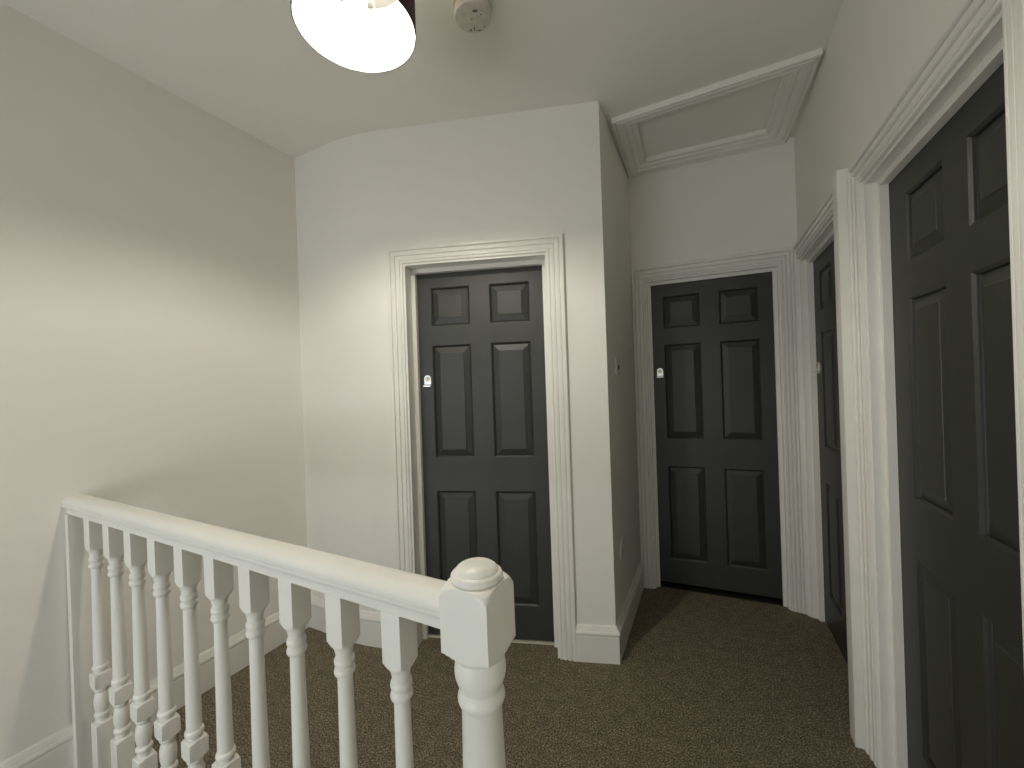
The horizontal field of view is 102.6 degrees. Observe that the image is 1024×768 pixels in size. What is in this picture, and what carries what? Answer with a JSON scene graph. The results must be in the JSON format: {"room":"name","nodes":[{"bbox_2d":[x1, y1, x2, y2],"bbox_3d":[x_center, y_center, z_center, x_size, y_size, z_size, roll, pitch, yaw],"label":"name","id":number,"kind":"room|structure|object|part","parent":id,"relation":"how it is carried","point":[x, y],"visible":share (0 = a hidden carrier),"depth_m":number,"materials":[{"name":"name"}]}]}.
{"room":"upstairs landing","nodes":[
{"label":"upstairs landing","id":0,"kind":"room"},
{"bbox_2d":[0,2,306,762],"bbox_3d":[-2.043,0.071,0.809,0.120,2.726,3.870,-2,0,25],"label":"wall","id":1,"kind":"structure","parent":0,"point":[150,342],"depth_m":1.67,"materials":[{"name":"white paint"}]},
{"bbox_2d":[0,611,308,767],"bbox_3d":[-1.942,1.343,0.765,0.023,0.176,3.600,-2,0,25],"label":"baseboard","id":2,"kind":"structure","parent":1,"relation":"attached to","point":[56,750],"depth_m":1.78,"materials":[{"name":"white wood"}]},
{"bbox_2d":[0,0,843,168],"bbox_3d":[-1.495,-1.361,-0.225,5.000,0.100,8.000,-2,0,24],"label":"ceiling","id":3,"kind":"structure","parent":0,"point":[247,64],"depth_m":1.69,"materials":[{"name":"white paint"}]},
{"bbox_2d":[290,0,415,72],"bbox_3d":[-0.438,-1.166,1.139,0.323,0.360,0.323,-2,0,0],"label":"pendant lamp","id":4,"kind":"object","parent":3,"relation":"hanging from","point":[352,36],"visible":1,"depth_m":1.27,"materials":[{"name":"fabric"}]},
{"bbox_3d":[-0.434,-1.048,1.139,0.060,0.036,0.060,-2,0,0],"label":"light bulb","id":5,"kind":"part","parent":4,"relation":"part of","materials":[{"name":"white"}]},
{"bbox_2d":[452,0,491,32],"bbox_3d":[-0.141,-1.333,1.470,0.142,0.044,0.142,-2,0,0],"label":"smoke detector","id":6,"kind":"object","parent":3,"relation":"attached to","point":[472,16],"visible":1,"depth_m":1.46,"materials":[{"name":"white plastic"}]},
{"bbox_2d":[611,48,822,177],"bbox_3d":[1.033,-1.401,2.211,0.882,0.068,0.708,-2,0,24],"label":"hatch","id":7,"kind":"object","parent":3,"relation":"attached to","point":[741,104],"visible":1,"depth_m":2.17,"materials":[{"name":"white paint"}]},
{"bbox_3d":[1.029,-1.426,2.209,0.655,0.018,0.470,-2,0,24],"label":"hatch panel","id":8,"kind":"part","parent":7,"relation":"part of","materials":[{"name":"white paint"}]},
{"bbox_2d":[294,101,615,625],"bbox_3d":[-0.384,0.016,2.208,1.754,2.726,0.233,-2,0,14],"label":"wall","id":9,"kind":"structure","parent":0,"point":[534,172],"depth_m":2.14,"materials":[{"name":"white paint"}]},
{"bbox_2d":[309,595,381,647],"bbox_3d":[-0.894,1.308,2.250,0.648,0.176,0.056,-2,0,22],"label":"baseboard","id":10,"kind":"structure","parent":9,"relation":"attached to","point":[370,622],"depth_m":2.19,"materials":[{"name":"white wood"}]},
{"bbox_2d":[386,233,576,661],"bbox_3d":[-0.156,0.324,2.163,0.916,2.094,0.189,-2,0,9],"label":"door frame","id":11,"kind":"structure","parent":9,"relation":"attached to","point":[404,264],"depth_m":2.12,"materials":[{"name":"white wood"}]},
{"bbox_2d":[417,265,553,640],"bbox_3d":[-0.148,0.367,2.205,0.717,1.983,0.064,-2,0,9],"label":"door","id":12,"kind":"structure","parent":9,"relation":"in","point":[482,347],"depth_m":2.19,"materials":[{"name":"grey paint"}]},
{"bbox_3d":[-0.460,-0.022,2.239,0.038,0.050,0.007,-2,0,9],"label":"lock plate","id":13,"kind":"part","parent":12,"relation":"part of","materials":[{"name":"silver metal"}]},
{"bbox_3d":[-0.335,-0.423,2.229,0.197,0.189,0.015,-2,0,9],"label":"panel","id":14,"kind":"part","parent":12,"relation":"part of","materials":[{"name":"grey paint"}]},
{"bbox_3d":[-0.318,0.093,2.229,0.197,0.591,0.015,-2,0,9],"label":"panel","id":15,"kind":"part","parent":12,"relation":"part of","materials":[{"name":"grey paint"}]},
{"bbox_3d":[-0.292,0.882,2.229,0.197,0.585,0.015,-2,0,9],"label":"panel","id":16,"kind":"part","parent":12,"relation":"part of","materials":[{"name":"grey paint"}]},
{"bbox_3d":[-0.013,-0.433,2.180,0.194,0.189,0.015,-2,0,9],"label":"panel","id":17,"kind":"part","parent":12,"relation":"part of","materials":[{"name":"grey paint"}]},
{"bbox_3d":[0.004,0.082,2.180,0.194,0.591,0.015,-2,0,9],"label":"panel","id":18,"kind":"part","parent":12,"relation":"part of","materials":[{"name":"grey paint"}]},
{"bbox_3d":[0.030,0.872,2.180,0.194,0.585,0.015,-2,0,9],"label":"panel","id":19,"kind":"part","parent":12,"relation":"part of","materials":[{"name":"grey paint"}]},
{"bbox_2d":[135,580,876,767],"bbox_3d":[-1.402,1.443,-0.225,5.000,0.060,8.000,-2,0,24],"label":"floor","id":20,"kind":"structure","parent":0,"point":[701,680],"depth_m":1.75,"materials":[{"name":"brown carpet"}]},
{"bbox_2d":[62,494,515,767],"bbox_3d":[-0.803,0.861,1.102,1.827,1.065,0.093,-2,0,28],"label":"balustrade","id":21,"kind":"object","parent":20,"relation":"on","point":[473,611],"visible":1,"depth_m":1.01,"materials":[{"name":"white wood"}]},
{"bbox_3d":[-1.588,0.947,1.515,0.048,0.944,0.060,-2,0,28],"label":"wall post","id":22,"kind":"part","parent":21,"relation":"part of","materials":[{"name":"white wood"}]},
{"bbox_3d":[-0.861,0.418,1.124,1.729,0.066,0.072,-2,0,28],"label":"handrail","id":23,"kind":"part","parent":21,"relation":"part of","materials":[{"name":"white wood"}]},
{"bbox_3d":[-0.039,0.850,0.701,0.092,1.036,0.092,-2,0,28],"label":"newel post","id":24,"kind":"part","parent":21,"relation":"part of","materials":[{"name":"white wood"}]},
{"bbox_2d":[428,634,553,644],"bbox_3d":[-0.117,1.367,2.196,0.689,0.007,0.026,-2,0,9],"label":"threshold","id":25,"kind":"object","parent":20,"relation":"on","point":[429,635],"visible":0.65,"depth_m":2.16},
{"bbox_2d":[661,581,782,605],"bbox_3d":[1.318,1.321,2.623,0.693,0.004,0.133,-2,0,24],"label":"threshold","id":26,"kind":"object","parent":20,"relation":"on","point":[731,594],"visible":0.64,"depth_m":2.58,"materials":[{"name":"black plastic"}]},
{"bbox_2d":[598,101,640,623],"bbox_3d":[0.607,-0.017,2.425,0.120,2.726,0.904,-2,0,26],"label":"wall","id":27,"kind":"structure","parent":0,"point":[614,176],"depth_m":2.27,"materials":[{"name":"white paint"}]},
{"bbox_2d":[576,560,643,664],"bbox_3d":[0.658,1.257,2.303,0.194,0.176,0.905,-2,0,38],"label":"baseboard","id":28,"kind":"structure","parent":27,"relation":"attached to","point":[605,644],"depth_m":2.00,"materials":[{"name":"white wood"}]},
{"bbox_2d":[615,359,619,374],"bbox_3d":[0.566,-0.090,2.191,0.013,0.087,0.087,-2,0,26],"label":"light switch","id":29,"kind":"object","parent":27,"relation":"attached to","point":[617,361],"visible":1,"depth_m":2.17,"materials":[{"name":"white plastic"}]},
{"bbox_2d":[620,537,624,559],"bbox_3d":[0.584,0.867,2.164,0.013,0.087,0.087,-2,0,26],"label":"power socket","id":30,"kind":"object","parent":27,"relation":"attached to","point":[622,542],"visible":1,"depth_m":2.14,"materials":[{"name":"white plastic"}]},
{"bbox_2d":[628,137,796,523],"bbox_3d":[1.306,-0.040,2.567,1.023,2.726,0.120,-2,0,24],"label":"wall","id":31,"kind":"structure","parent":0,"point":[745,202],"depth_m":2.51,"materials":[{"name":"white paint"}]},
{"bbox_2d":[651,272,782,598],"bbox_3d":[1.266,0.309,2.581,0.713,1.959,0.064,-2,0,24],"label":"door","id":32,"kind":"structure","parent":31,"relation":"in","point":[713,339],"depth_m":2.56,"materials":[{"name":"grey paint"}]},
{"bbox_3d":[0.972,-0.079,2.690,0.038,0.050,0.007,-2,0,24],"label":"lock plate","id":33,"kind":"part","parent":32,"relation":"part of","materials":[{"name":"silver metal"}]},
{"bbox_3d":[1.091,-0.470,2.645,0.197,0.189,0.015,-2,0,24],"label":"panel","id":34,"kind":"part","parent":32,"relation":"part of","materials":[{"name":"grey paint"}]},
{"bbox_3d":[1.108,0.046,2.645,0.197,0.591,0.015,-2,0,24],"label":"panel","id":35,"kind":"part","parent":32,"relation":"part of","materials":[{"name":"grey paint"}]},
{"bbox_3d":[1.135,0.835,2.645,0.197,0.585,0.015,-2,0,24],"label":"panel","id":36,"kind":"part","parent":32,"relation":"part of","materials":[{"name":"grey paint"}]},
{"bbox_3d":[1.390,-0.480,2.515,0.194,0.189,0.015,-2,0,24],"label":"panel","id":37,"kind":"part","parent":32,"relation":"part of","materials":[{"name":"grey paint"}]},
{"bbox_3d":[1.407,0.036,2.515,0.194,0.591,0.015,-2,0,24],"label":"panel","id":38,"kind":"part","parent":32,"relation":"part of","materials":[{"name":"grey paint"}]},
{"bbox_3d":[1.433,0.825,2.515,0.194,0.585,0.015,-2,0,24],"label":"panel","id":39,"kind":"part","parent":32,"relation":"part of","materials":[{"name":"grey paint"}]},
{"bbox_2d":[631,190,833,621],"bbox_3d":[1.139,0.281,2.136,1.037,2.095,1.018,-2,0,24],"label":"door frame","id":40,"kind":"structure","parent":31,"relation":"attached to","point":[780,262],"depth_m":2.37,"materials":[{"name":"white wood"}]},
{"bbox_2d":[794,0,991,240],"bbox_3d":[0.662,-0.019,0.103,0.120,2.726,4.911,-2,0,25],"label":"wall","id":41,"kind":"structure","parent":0,"point":[874,47],"depth_m":1.41,"materials":[{"name":"white paint"}]},
{"bbox_2d":[813,240,847,664],"bbox_3d":[1.533,0.312,1.904,0.064,1.983,0.800,-2,0,25],"label":"door","id":42,"kind":"structure","parent":41,"relation":"in","point":[824,265],"depth_m":2.06,"materials":[{"name":"grey paint"}]},
{"bbox_3d":[1.575,-0.486,2.050,0.015,0.189,0.197,-2,0,25],"label":"panel","id":43,"kind":"part","parent":42,"relation":"part of","materials":[{"name":"grey paint"}]},
{"bbox_3d":[1.593,0.030,2.050,0.015,0.591,0.197,-2,0,25],"label":"panel","id":44,"kind":"part","parent":42,"relation":"part of","materials":[{"name":"grey paint"}]},
{"bbox_3d":[1.619,0.819,2.050,0.015,0.585,0.197,-2,0,25],"label":"panel","id":45,"kind":"part","parent":42,"relation":"part of","materials":[{"name":"grey paint"}]},
{"bbox_2d":[832,168,864,749],"bbox_3d":[1.256,0.271,1.514,0.053,2.106,0.065,-2,0,25],"label":"trim","id":46,"kind":"structure","parent":41,"relation":"attached to","point":[839,185],"depth_m":1.49,"materials":[{"name":"white wood"}]},
{"bbox_2d":[846,0,1023,767],"bbox_3d":[1.111,0.282,1.041,0.143,2.094,0.912,-2,0,25],"label":"door frame","id":47,"kind":"structure","parent":41,"relation":"attached to","point":[998,39],"depth_m":1.35,"materials":[{"name":"white wood"}]},
{"bbox_2d":[889,62,1023,767],"bbox_3d":[1.141,0.325,1.027,0.041,1.983,0.713,-2,0,25],"label":"door","id":48,"kind":"structure","parent":41,"relation":"in","point":[950,241],"depth_m":1.01,"materials":[{"name":"grey paint"}]},
{"bbox_3d":[1.157,-0.472,1.145,0.015,0.189,0.197,-2,0,25],"label":"panel","id":49,"kind":"part","parent":48,"relation":"part of","materials":[{"name":"grey paint"}]},
{"bbox_3d":[1.174,0.043,1.145,0.015,0.591,0.197,-2,0,25],"label":"panel","id":50,"kind":"part","parent":48,"relation":"part of","materials":[{"name":"grey paint"}]},
{"bbox_3d":[1.200,0.833,1.145,0.015,0.585,0.197,-2,0,25],"label":"panel","id":51,"kind":"part","parent":48,"relation":"part of","materials":[{"name":"grey paint"}]},
{"bbox_3d":[1.018,-0.468,0.851,0.015,0.189,0.194,-2,0,25],"label":"panel","id":52,"kind":"part","parent":48,"relation":"part of","materials":[{"name":"grey paint"}]},
{"bbox_3d":[1.035,0.048,0.851,0.015,0.591,0.194,-2,0,25],"label":"panel","id":53,"kind":"part","parent":48,"relation":"part of","materials":[{"name":"grey paint"}]},
{"bbox_3d":[1.061,0.838,0.851,0.015,0.585,0.194,-2,0,25],"label":"panel","id":54,"kind":"part","parent":48,"relation":"part of","materials":[{"name":"grey paint"}]}
]}

